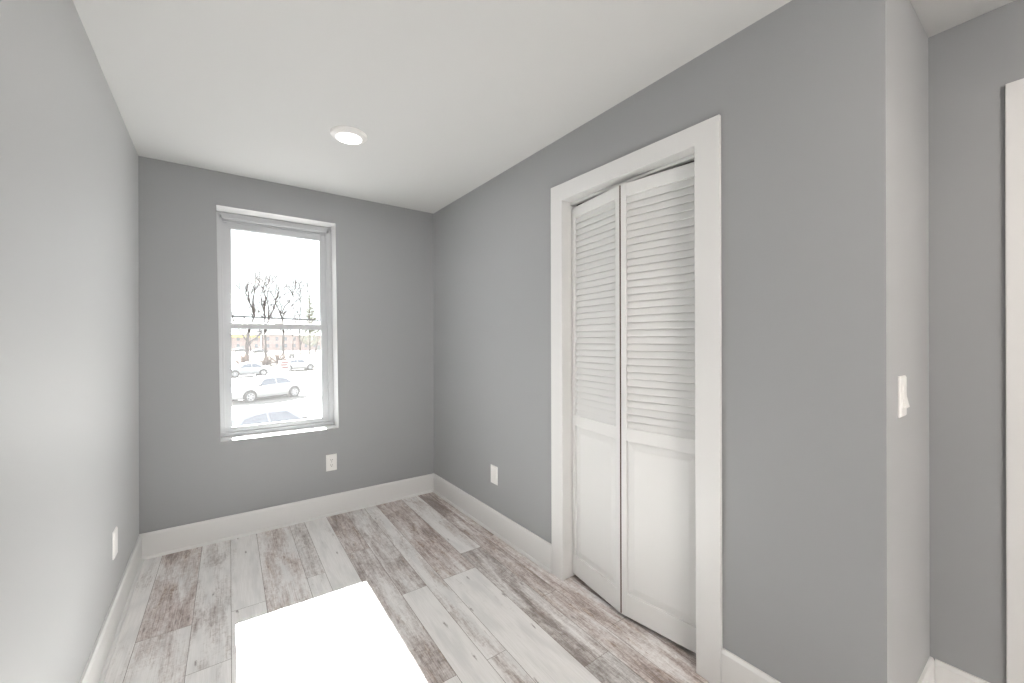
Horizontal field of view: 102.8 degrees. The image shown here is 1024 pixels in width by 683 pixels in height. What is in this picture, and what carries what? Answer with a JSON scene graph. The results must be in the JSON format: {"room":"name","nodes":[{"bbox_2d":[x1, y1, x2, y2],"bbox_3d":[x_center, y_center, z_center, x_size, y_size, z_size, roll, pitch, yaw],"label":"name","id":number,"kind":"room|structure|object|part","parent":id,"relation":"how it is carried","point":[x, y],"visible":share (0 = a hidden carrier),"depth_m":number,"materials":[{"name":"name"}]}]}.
{"room":"empty bedroom","nodes":[
{"label":"empty bedroom","id":0,"kind":"room"},
{"bbox_2d":[0,0,138,682],"bbox_3d":[-0.500,0.138,-0.084,0.150,2.527,6.149,0,0,-36],"label":"wall","id":1,"kind":"structure","parent":0,"point":[69,248],"depth_m":1.22,"materials":[{"name":"grey paint"}]},
{"bbox_2d":[79,535,143,682],"bbox_3d":[-0.460,1.224,0.014,0.024,0.152,5.964,0,0,-36],"label":"baseboard","id":2,"kind":"structure","parent":1,"relation":"attached to","point":[96,668],"depth_m":1.77,"materials":[{"name":"white paint"}]},
{"bbox_2d":[112,526,117,559],"bbox_3d":[-1.798,0.913,1.853,0.009,0.122,0.076,0,0,-36],"label":"wall outlet","id":3,"kind":"object","parent":1,"relation":"attached to","point":[115,532],"visible":1,"depth_m":1.84,"materials":[{"name":"white plastic"}]},
{"bbox_2d":[116,534,117,550],"bbox_3d":[-1.795,0.913,1.855,0.002,0.068,0.033,0,0,-36],"label":"receptacle","id":4,"kind":"object","parent":3,"relation":"attached to","point":[116,534],"depth_m":1.86,"materials":[{"name":"white plastic"}]},
{"bbox_2d":[138,156,433,533],"bbox_3d":[-1.296,0.140,3.306,2.827,2.527,0.300,0,0,-36],"label":"wall","id":5,"kind":"structure","parent":0,"point":[385,259],"depth_m":2.84,"materials":[{"name":"grey paint"}]},
{"bbox_2d":[216,205,338,441],"bbox_3d":[-1.696,-0.118,2.985,0.753,1.551,0.252,0,0,-36],"label":"window","id":6,"kind":"structure","parent":5,"relation":"in","point":[325,234],"depth_m":3.00,"materials":[{"name":"white plastic"}]},
{"bbox_3d":[-1.750,-0.481,3.064,0.710,0.776,0.030,0,0,-36],"label":"sash","id":7,"kind":"part","parent":6,"relation":"part of","materials":[{"name":"clear glass"}]},
{"bbox_3d":[-1.723,0.251,3.033,0.703,0.760,0.030,0,0,-36],"label":"sash","id":8,"kind":"part","parent":6,"relation":"part of","materials":[{"name":"clear glass"}]},
{"bbox_3d":[-1.655,0.656,2.949,0.730,0.002,0.147,0,0,-36],"label":"sill","id":9,"kind":"part","parent":6,"relation":"part of","materials":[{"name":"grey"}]},
{"bbox_2d":[139,473,433,559],"bbox_3d":[-1.448,1.227,2.994,1.912,0.152,0.024,0,0,-36],"label":"baseboard","id":10,"kind":"structure","parent":5,"relation":"attached to","point":[167,541],"depth_m":2.85,"materials":[{"name":"white paint"}]},
{"bbox_2d":[326,454,336,470],"bbox_3d":[-1.356,0.909,3.070,0.076,0.122,0.009,0,0,-36],"label":"wall outlet","id":11,"kind":"object","parent":5,"relation":"attached to","point":[331,460],"visible":1,"depth_m":3.07,"materials":[{"name":"white plastic"}]},
{"bbox_2d":[103,492,709,682],"bbox_3d":[0.491,1.359,0.722,3.158,0.120,6.400,0,0,-36],"label":"floor","id":12,"kind":"structure","parent":0,"point":[414,589],"depth_m":1.93,"materials":[{"name":"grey wood"}]},
{"bbox_2d":[73,0,1014,213],"bbox_3d":[0.491,-1.184,0.782,3.077,0.168,6.489,0,0,-36],"label":"ceiling","id":13,"kind":"structure","parent":0,"point":[447,97],"depth_m":1.71,"materials":[{"name":"white paint"}]},
{"bbox_2d":[330,126,366,144],"bbox_3d":[-0.879,-1.103,2.204,0.188,0.023,0.188,0,0,-36],"label":"recessed light","id":14,"kind":"object","parent":13,"relation":"in","point":[344,134],"visible":1,"depth_m":2.17,"materials":[{"name":"white plastic"}]},
{"bbox_2d":[336,133,361,143],"bbox_3d":[-0.879,-1.098,2.204,0.128,0.014,0.128,0,0,-36],"label":"diffuser","id":15,"kind":"object","parent":14,"relation":"attached to","point":[347,138],"depth_m":2.20,"materials":[{"name":"white plastic"}]},
{"bbox_2d":[433,0,895,682],"bbox_3d":[0.228,0.136,2.388,0.100,2.527,2.972,0,0,-36],"label":"wall","id":16,"kind":"structure","parent":0,"point":[803,95],"depth_m":1.38,"materials":[{"name":"grey paint"}]},
{"bbox_2d":[433,474,551,572],"bbox_3d":[-0.226,1.224,2.914,0.024,0.152,1.534,0,0,-36],"label":"baseboard","id":17,"kind":"structure","parent":16,"relation":"attached to","point":[538,550],"depth_m":2.71,"materials":[{"name":"white paint"}]},
{"bbox_2d":[491,464,497,484],"bbox_3d":[-0.124,0.908,2.784,0.009,0.122,0.082,0,0,-36],"label":"wall outlet","id":18,"kind":"object","parent":16,"relation":"attached to","point":[494,470],"visible":1,"depth_m":2.77,"materials":[{"name":"white plastic"}]},
{"bbox_2d":[492,469,494,479],"bbox_3d":[-0.127,0.908,2.782,0.002,0.068,0.033,0,0,-36],"label":"receptacle","id":19,"kind":"object","parent":18,"relation":"attached to","point":[493,470],"depth_m":2.78,"materials":[{"name":"white plastic"}]},
{"bbox_2d":[570,154,693,205],"bbox_3d":[0.552,-0.759,1.952,0.030,0.015,0.759,0,0,-36],"label":"door track","id":20,"kind":"object","parent":16,"relation":"attached to","point":[689,158],"visible":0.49,"depth_m":1.86,"materials":[{"name":"white metal"}]},
{"bbox_2d":[572,162,695,652],"bbox_3d":[0.542,0.271,1.943,0.083,2.012,0.757,0,0,-36],"label":"door","id":21,"kind":"structure","parent":16,"relation":"in","point":[634,479],"depth_m":1.86,"materials":[{"name":"white paint"}]},
{"bbox_3d":[0.431,0.817,2.095,0.017,0.714,0.328,0,0,-27],"label":"raised panel","id":22,"kind":"part","parent":21,"relation":"part of","materials":[{"name":"white paint"}]},
{"bbox_3d":[0.652,0.816,1.788,0.017,0.714,0.326,0,0,-44],"label":"raised panel","id":23,"kind":"part","parent":21,"relation":"part of","materials":[{"name":"white paint"}]},
{"bbox_2d":[551,115,722,682],"bbox_3d":[0.543,0.219,1.938,0.116,2.157,0.950,0,0,-36],"label":"door frame","id":24,"kind":"structure","parent":16,"relation":"attached to","point":[704,137],"depth_m":1.59,"materials":[{"name":"white paint"}]},
{"bbox_2d":[721,648,780,682],"bbox_3d":[0.923,1.221,1.331,0.014,0.152,0.476,0,0,-36],"label":"baseboard","id":25,"kind":"structure","parent":16,"relation":"attached to","point":[734,669],"depth_m":1.47,"materials":[{"name":"white paint"}]},
{"bbox_2d":[895,0,929,682],"bbox_3d":[1.338,0.133,1.418,0.565,2.527,0.100,0,0,-36],"label":"wall","id":26,"kind":"structure","parent":0,"point":[911,39],"depth_m":1.34,"materials":[{"name":"grey paint"}]},
{"bbox_2d":[898,375,909,417],"bbox_3d":[1.191,0.167,1.240,0.074,0.124,0.017,0,0,-36],"label":"light switch","id":27,"kind":"object","parent":26,"relation":"attached to","point":[903,404],"visible":1,"depth_m":1.23,"materials":[{"name":"white plastic"}]},
{"bbox_2d":[917,656,934,682],"bbox_3d":[1.293,1.220,1.313,0.565,0.152,0.014,0,0,-36],"label":"baseboard","id":28,"kind":"structure","parent":26,"relation":"attached to","point":[928,674],"depth_m":1.43,"materials":[{"name":"white paint"}]},
{"bbox_2d":[928,0,1023,682],"bbox_3d":[2.503,0.130,0.244,0.150,2.527,3.167,0,0,-36],"label":"wall","id":29,"kind":"structure","parent":0,"point":[971,62],"depth_m":1.41,"materials":[{"name":"grey paint"}]},
{"bbox_2d":[935,659,989,682],"bbox_3d":[1.569,1.219,1.402,0.014,0.152,0.163,0,0,-36],"label":"baseboard","id":30,"kind":"structure","parent":29,"relation":"attached to","point":[944,673],"depth_m":1.43,"materials":[{"name":"white paint"}]},
{"bbox_2d":[1005,78,1023,682],"bbox_3d":[1.906,0.227,0.931,0.013,2.134,0.998,0,0,-36],"label":"door frame","id":31,"kind":"structure","parent":29,"relation":"attached to","point":[1014,91],"depth_m":1.32,"materials":[{"name":"white paint"}]},
{"label":"outside","id":32,"kind":"structure","parent":0,"visible":0},
{"bbox_2d":[232,370,321,416],"bbox_3d":[14.535,3.812,48.222,400.000,0.400,53.800,0,0,-36],"label":"ground","id":33,"kind":"structure","parent":32,"point":[308,402],"depth_m":26.43,"materials":[{"name":"white snow"}]},
{"bbox_2d":[232,362,271,377],"bbox_3d":[-28.482,3.017,43.941,2.040,1.505,4.432,0,0,42],"label":"car","id":34,"kind":"object","parent":33,"relation":"on","point":[248,368],"visible":0.79,"depth_m":43.51,"materials":[{"name":"silver metal"}]},
{"bbox_2d":[232,376,305,402],"bbox_3d":[-15.967,2.984,26.464,2.040,1.505,4.785,0,0,29],"label":"car","id":35,"kind":"object","parent":33,"relation":"on","point":[258,387],"visible":0.91,"depth_m":25.81,"materials":[{"name":"white paint"}]},
{"bbox_2d":[232,406,320,426],"bbox_3d":[-8.423,2.964,13.823,2.040,1.505,4.785,0,0,29],"label":"car","id":36,"kind":"object","parent":33,"relation":"on","point":[252,415],"visible":0.08,"depth_m":13.33,"materials":[{"name":"silver metal"}]},
{"bbox_2d":[278,361,289,374],"bbox_3d":[-24.810,2.900,44.520,1.120,1.630,0.132,0,0,-30],"label":"sign board","id":37,"kind":"object","parent":33,"relation":"on","point":[282,365],"visible":1,"depth_m":44.44,"materials":[{"name":"white"}]},
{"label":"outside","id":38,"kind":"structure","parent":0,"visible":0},
{"bbox_2d":[232,346,320,371],"bbox_3d":[-99.178,4.083,222.852,500.000,0.450,362.500,0,0,-36],"label":"lawn","id":39,"kind":"structure","parent":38,"point":[315,358],"depth_m":101.55,"materials":[{"name":"beige plant"}]},
{"bbox_2d":[232,348,244,351],"bbox_3d":[-100.845,3.155,151.658,2.040,1.505,4.785,0,0,43],"label":"car","id":40,"kind":"object","parent":39,"relation":"on","point":[236,349],"visible":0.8,"depth_m":150.74,"materials":[{"name":"grey paint"}]},
{"bbox_2d":[232,353,255,364],"bbox_3d":[-39.410,2.620,60.392,3.407,2.233,3.496,0,0,-22],"label":"bush","id":41,"kind":"object","parent":39,"relation":"on","point":[242,359],"visible":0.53,"depth_m":60.05,"materials":[{"name":"brown plant"}]},
{"bbox_2d":[231,331,260,350],"bbox_3d":[-115.254,-0.150,174.628,13.400,8.200,10.900,0,0,-36],"label":"house","id":42,"kind":"structure","parent":39,"relation":"on","point":[238,341],"depth_m":171.61,"materials":[{"name":"pink brick"}]},
{"bbox_2d":[231,261,273,361],"bbox_3d":[-44.683,-5.038,68.896,8.985,17.721,6.954,0,0,-36],"label":"bare tree","id":43,"kind":"object","parent":39,"relation":"on","point":[259,332],"visible":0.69,"depth_m":68.56,"materials":[{"name":"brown plant"}]},
{"bbox_2d":[252,349,268,352],"bbox_3d":[-83.070,3.109,134.891,4.785,1.505,2.040,0,0,-42],"label":"car","id":44,"kind":"object","parent":39,"relation":"on","point":[255,350],"visible":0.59,"depth_m":133.94,"materials":[{"name":"grey paint"}]},
{"bbox_2d":[256,355,273,364],"bbox_3d":[-38.424,2.849,63.593,2.549,1.771,3.057,0,0,-36],"label":"bush","id":45,"kind":"object","parent":39,"relation":"on","point":[267,360],"visible":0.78,"depth_m":63.42,"materials":[{"name":"brown plant"}]},
{"bbox_2d":[252,267,293,358],"bbox_3d":[-44.324,-5.417,76.051,7.634,18.451,8.012,0,0,-36],"label":"bare tree","id":46,"kind":"object","parent":39,"relation":"on","point":[265,284],"visible":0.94,"depth_m":75.41,"materials":[{"name":"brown plant"}]},
{"bbox_2d":[267,350,288,363],"bbox_3d":[-38.819,2.524,67.994,4.085,2.423,3.872,0,0,-36],"label":"bush","id":47,"kind":"object","parent":39,"relation":"on","point":[276,354],"visible":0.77,"depth_m":67.80,"materials":[{"name":"brown plant"}]},
{"bbox_2d":[261,332,298,349],"bbox_3d":[-104.044,-0.179,183.275,14.100,8.200,10.000,0,0,-36],"label":"house","id":48,"kind":"structure","parent":39,"relation":"on","point":[273,339],"depth_m":179.36,"materials":[{"name":"pink brick"}]},
{"bbox_2d":[269,266,310,358],"bbox_3d":[-47.361,-6.729,87.111,9.225,21.145,7.291,0,0,-36],"label":"bare tree","id":49,"kind":"object","parent":39,"relation":"on","point":[278,276],"visible":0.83,"depth_m":86.63,"materials":[{"name":"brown plant"}]},
{"bbox_2d":[285,319,297,352],"bbox_3d":[-72.889,-3.106,136.005,8.105,13.925,7.424,0,0,-36],"label":"bare tree","id":50,"kind":"object","parent":39,"relation":"on","point":[285,319],"visible":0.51,"depth_m":135.22,"materials":[{"name":"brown plant"}]},
{"bbox_2d":[283,266,317,355],"bbox_3d":[-51.506,-7.833,101.071,10.127,23.316,7.472,0,0,-36],"label":"bare tree","id":51,"kind":"object","parent":39,"relation":"on","point":[300,281],"visible":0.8,"depth_m":101.84,"materials":[{"name":"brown plant"}]},
{"bbox_2d":[286,359,316,370],"bbox_3d":[-27.799,2.965,52.937,4.332,1.505,2.040,0,0,-44],"label":"car","id":52,"kind":"object","parent":39,"relation":"on","point":[294,363],"visible":0.57,"depth_m":52.43,"materials":[{"name":"white paint"}]},
{"bbox_2d":[297,294,320,354],"bbox_3d":[-57.537,-4.950,116.284,7.560,17.500,7.922,0,0,-36],"label":"conifer tree","id":53,"kind":"object","parent":39,"relation":"on","point":[304,341],"visible":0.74,"depth_m":116.14,"materials":[{"name":"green plant"}]},
{"bbox_2d":[298,332,320,349],"bbox_3d":[-90.913,-0.114,190.286,14.600,8.000,10.000,0,0,-36],"label":"house","id":54,"kind":"structure","parent":39,"relation":"on","point":[305,346],"depth_m":185.28,"materials":[{"name":"pink brick"}]},
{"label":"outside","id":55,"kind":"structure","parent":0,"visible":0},
{"bbox_2d":[232,315,319,320],"bbox_3d":[-10.482,-1.325,19.643,34.009,0.805,0.072,0,0,-37],"label":"overhead cable","id":56,"kind":"object","parent":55,"point":[232,315],"visible":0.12,"depth_m":19.13,"materials":[{"name":"black"}]}
]}

